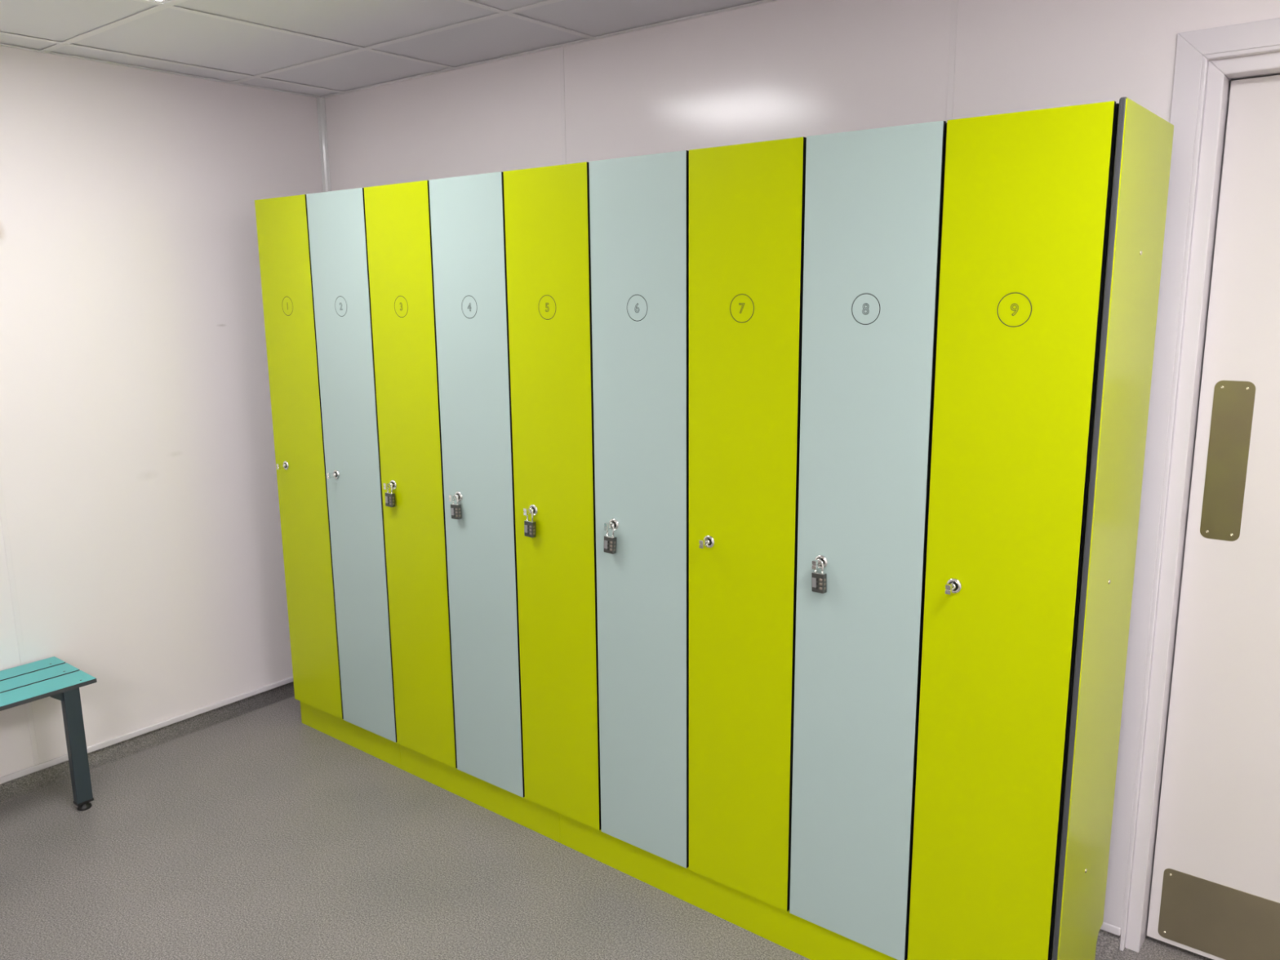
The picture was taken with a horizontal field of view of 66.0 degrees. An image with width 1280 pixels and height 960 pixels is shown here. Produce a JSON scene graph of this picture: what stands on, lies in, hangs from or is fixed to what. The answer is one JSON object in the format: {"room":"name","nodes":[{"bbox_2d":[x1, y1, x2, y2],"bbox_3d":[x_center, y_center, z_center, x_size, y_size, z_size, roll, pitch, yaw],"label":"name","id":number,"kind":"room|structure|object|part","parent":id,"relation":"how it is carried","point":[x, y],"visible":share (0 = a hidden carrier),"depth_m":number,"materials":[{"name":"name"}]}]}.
{"room":"changing room","nodes":[
{"label":"changing room","id":0,"kind":"room"},
{"bbox_2d":[0,45,322,777],"bbox_3d":[-2.493,-0.162,2.326,0.120,2.541,4.321,8,14,38],"label":"wall","id":1,"kind":"structure","parent":0,"point":[138,471],"depth_m":3.27,"materials":[{"name":"white paint"}]},
{"bbox_2d":[0,473,39,764],"bbox_3d":[-1.937,-0.163,2.939,0.002,2.182,0.015,8,14,38],"label":"trim","id":2,"kind":"structure","parent":1,"relation":"attached to","point":[2,511],"depth_m":3.05,"materials":[{"name":"white"}]},
{"bbox_2d":[0,676,293,784],"bbox_3d":[-2.431,1.045,2.518,0.009,0.021,4.081,8,14,38],"label":"baseboard","id":3,"kind":"structure","parent":1,"relation":"attached to","point":[51,762],"depth_m":3.41,"materials":[{"name":"white"}]},
{"bbox_2d":[0,0,777,97],"bbox_3d":[-0.735,-0.962,0.744,4.632,0.201,4.321,8,14,38],"label":"ceiling","id":4,"kind":"structure","parent":0,"point":[313,48],"depth_m":2.74,"materials":[{"name":"white tile"}]},
{"bbox_2d":[149,0,171,3],"bbox_3d":[-1.144,-1.120,2.061,0.576,0.012,0.576,8,14,38],"label":"recessed light","id":5,"kind":"object","parent":4,"relation":"in","point":[157,1],"visible":1,"depth_m":2.44,"materials":[{"name":"white plastic"}]},
{"bbox_2d":[0,681,1213,959],"bbox_3d":[-0.440,1.297,1.532,4.632,0.140,5.201,8,14,38],"label":"floor","id":6,"kind":"structure","parent":0,"point":[242,829],"depth_m":2.65,"materials":[{"name":"plastic"}]},
{"bbox_2d":[0,656,97,810],"bbox_3d":[-2.247,0.898,2.479,0.310,0.398,1.595,8,14,38],"label":"bench","id":7,"kind":"object","parent":6,"relation":"on","point":[54,677],"visible":1,"depth_m":2.94,"materials":[{"name":"teal laminate"}]},
{"bbox_3d":[-1.690,0.795,2.954,0.030,0.362,0.045,8,14,38],"label":"leg","id":8,"kind":"part","parent":7,"relation":"part of","materials":[{"name":"grey metal"}]},
{"bbox_2d":[254,194,343,719],"bbox_3d":[-1.030,-0.072,3.406,0.287,1.725,0.398,8,14,38],"label":"locker","id":9,"kind":"object","parent":6,"relation":"on","point":[282,223],"visible":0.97,"depth_m":3.26,"materials":[{"name":"yellow laminate"}]},
{"bbox_2d":[306,187,397,742],"bbox_3d":[-0.803,-0.041,3.230,0.287,1.725,0.398,8,14,38],"label":"locker","id":10,"kind":"object","parent":6,"relation":"on","point":[336,220],"visible":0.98,"depth_m":3.09,"materials":[{"name":"blue"}]},
{"bbox_2d":[364,180,457,768],"bbox_3d":[-0.577,-0.009,3.053,0.287,1.725,0.398,8,14,38],"label":"locker","id":11,"kind":"object","parent":6,"relation":"on","point":[398,216],"visible":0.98,"depth_m":2.91,"materials":[{"name":"yellow laminate"}]},
{"bbox_2d":[385,483,395,506],"bbox_3d":[-0.755,0.044,2.972,0.032,0.074,0.015,7,13,34],"label":"padlock","id":12,"kind":"object","parent":11,"relation":"hanging from","point":[389,496],"visible":1,"depth_m":2.97,"materials":[{"name":"grey metal"}]},
{"bbox_2d":[428,171,524,797],"bbox_3d":[-0.351,0.023,2.877,0.287,1.725,0.398,8,14,38],"label":"locker","id":13,"kind":"object","parent":6,"relation":"on","point":[467,212],"visible":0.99,"depth_m":2.73,"materials":[{"name":"blue"}]},
{"bbox_2d":[450,494,462,519],"bbox_3d":[-0.521,0.076,2.790,0.032,0.071,0.016,7,13,33],"label":"padlock","id":14,"kind":"object","parent":13,"relation":"hanging from","point":[455,508],"visible":1,"depth_m":2.79,"materials":[{"name":"grey metal"}]},
{"bbox_2d":[503,161,601,830],"bbox_3d":[-0.125,0.055,2.700,0.287,1.725,0.398,8,14,38],"label":"locker","id":15,"kind":"object","parent":6,"relation":"on","point":[547,209],"visible":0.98,"depth_m":2.55,"materials":[{"name":"yellow laminate"}]},
{"bbox_2d":[524,507,535,537],"bbox_3d":[-0.292,0.112,2.612,0.032,0.079,0.015,7,14,36],"label":"padlock","id":16,"kind":"object","parent":15,"relation":"hanging from","point":[529,525],"visible":1,"depth_m":2.61,"materials":[{"name":"grey metal"}]},
{"bbox_2d":[300,701,907,959],"bbox_3d":[-0.209,0.976,2.761,2.603,0.100,0.012,8,14,38],"label":"plinth","id":17,"kind":"object","parent":6,"relation":"on","point":[812,941],"visible":0.71,"depth_m":2.63,"materials":[{"name":"yellow laminate"}]},
{"bbox_3d":[-1.000,0.862,3.388,0.572,0.100,0.012,8,14,38],"label":"board","id":18,"kind":"part","parent":17,"relation":"part of","materials":[{"name":"yellow laminate"}]},
{"bbox_3d":[-0.499,0.934,2.991,0.712,0.100,0.012,8,14,38],"label":"board","id":19,"kind":"part","parent":17,"relation":"part of","materials":[{"name":"yellow laminate"}]},
{"bbox_3d":[0.292,1.048,2.364,1.317,0.100,0.012,8,14,38],"label":"board","id":20,"kind":"part","parent":17,"relation":"part of","materials":[{"name":"yellow laminate"}]},
{"bbox_2d":[588,150,688,867],"bbox_3d":[0.101,0.087,2.524,0.287,1.725,0.398,8,14,38],"label":"locker","id":21,"kind":"object","parent":6,"relation":"on","point":[639,205],"visible":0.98,"depth_m":2.38,"materials":[{"name":"blue"}]},
{"bbox_2d":[603,522,616,554],"bbox_3d":[-0.075,0.143,2.442,0.033,0.079,0.015,7,13,35],"label":"padlock","id":22,"kind":"object","parent":21,"relation":"hanging from","point":[610,541],"visible":0.99,"depth_m":2.44,"materials":[{"name":"grey metal"}]},
{"bbox_2d":[688,137,806,911],"bbox_3d":[0.328,0.119,2.348,0.287,1.725,0.398,8,14,38],"label":"locker","id":23,"kind":"object","parent":6,"relation":"on","point":[747,201],"visible":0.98,"depth_m":2.20,"materials":[{"name":"yellow laminate"}]},
{"bbox_2d":[789,120,946,959],"bbox_3d":[0.554,0.151,2.171,0.287,1.725,0.398,8,14,38],"label":"locker","id":24,"kind":"object","parent":6,"relation":"on","point":[874,197],"visible":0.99,"depth_m":2.02,"materials":[{"name":"blue"}]},
{"bbox_2d":[811,559,826,593],"bbox_3d":[0.381,0.203,2.091,0.032,0.073,0.015,10,15,43],"label":"padlock","id":25,"kind":"object","parent":24,"relation":"hanging from","point":[819,580],"visible":0.89,"depth_m":2.09,"materials":[{"name":"grey metal"}]},
{"bbox_3d":[0.380,0.197,2.091,0.028,0.002,0.012,7,13,44],"label":"plate","id":26,"kind":"part","parent":25,"relation":"part of","materials":[{"name":"silver metal"}]},
{"bbox_2d":[907,101,1119,959],"bbox_3d":[0.780,0.183,1.995,0.287,1.725,0.398,8,14,38],"label":"locker","id":27,"kind":"object","parent":6,"relation":"on","point":[1028,194],"visible":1,"depth_m":1.84,"materials":[{"name":"yellow laminate"}]},
{"bbox_2d":[1051,97,1173,959],"bbox_3d":[0.914,0.245,1.923,0.015,1.831,0.376,8,14,38],"label":"end panel","id":28,"kind":"object","parent":6,"relation":"on","point":[1144,140],"visible":1,"depth_m":1.86,"materials":[{"name":"yellow laminate"}]},
{"bbox_2d":[324,0,1279,929],"bbox_3d":[0.580,-0.236,2.561,4.392,2.541,0.120,8,14,38],"label":"wall","id":29,"kind":"structure","parent":0,"point":[780,69],"depth_m":2.52,"materials":[{"name":"white paint"}]},
{"bbox_2d":[316,97,330,192],"bbox_3d":[-1.176,-0.349,3.865,0.022,2.182,0.022,8,14,38],"label":"trim","id":30,"kind":"structure","parent":29,"relation":"attached to","point":[321,108],"depth_m":3.69,"materials":[{"name":"white"}]},
{"bbox_2d":[560,46,566,164],"bbox_3d":[-0.223,-0.217,3.134,0.015,2.182,0.002,8,14,38],"label":"trim","id":31,"kind":"structure","parent":29,"relation":"attached to","point":[562,54],"depth_m":2.96,"materials":[{"name":"white"}]},
{"bbox_2d":[946,0,958,122],"bbox_3d":[0.716,-0.084,2.402,0.015,2.182,0.002,8,14,38],"label":"trim","id":32,"kind":"structure","parent":29,"relation":"attached to","point":[954,6],"depth_m":2.23,"materials":[{"name":"white"}]},
{"bbox_2d":[1100,921,1120,935],"bbox_3d":[0.551,0.973,2.743,4.392,0.021,0.010,8,14,38],"label":"baseboard","id":33,"kind":"structure","parent":29,"relation":"attached to","point":[1106,926],"depth_m":2.31,"materials":[{"name":"white"}]},
{"bbox_2d":[1102,17,1279,928],"bbox_3d":[1.452,0.129,1.846,0.960,1.960,0.007,8,14,38],"label":"trim","id":34,"kind":"structure","parent":29,"relation":"attached to","point":[1191,46],"depth_m":2.07,"materials":[{"name":"white paint"}]},
{"bbox_2d":[1119,44,1279,952],"bbox_3d":[1.482,0.174,1.893,0.865,1.972,0.100,8,14,38],"label":"trim","id":35,"kind":"structure","parent":29,"relation":"attached to","point":[1216,75],"depth_m":2.09,"materials":[{"name":"white"}]},
{"bbox_2d":[1146,75,1279,959],"bbox_3d":[1.511,0.181,1.931,0.781,1.916,0.047,8,14,38],"label":"door","id":36,"kind":"structure","parent":29,"relation":"in","point":[1215,887],"depth_m":2.11,"materials":[{"name":"wood"}]},
{"bbox_3d":[1.506,1.025,2.077,0.737,0.178,0.002,8,14,38],"label":"kick plate","id":37,"kind":"part","parent":36,"relation":"part of","materials":[{"name":"gold metal"}]},
{"bbox_3d":[1.239,-0.039,2.079,0.074,0.340,0.002,8,14,38],"label":"push plate","id":38,"kind":"part","parent":36,"relation":"part of","materials":[{"name":"metal"}]}
]}

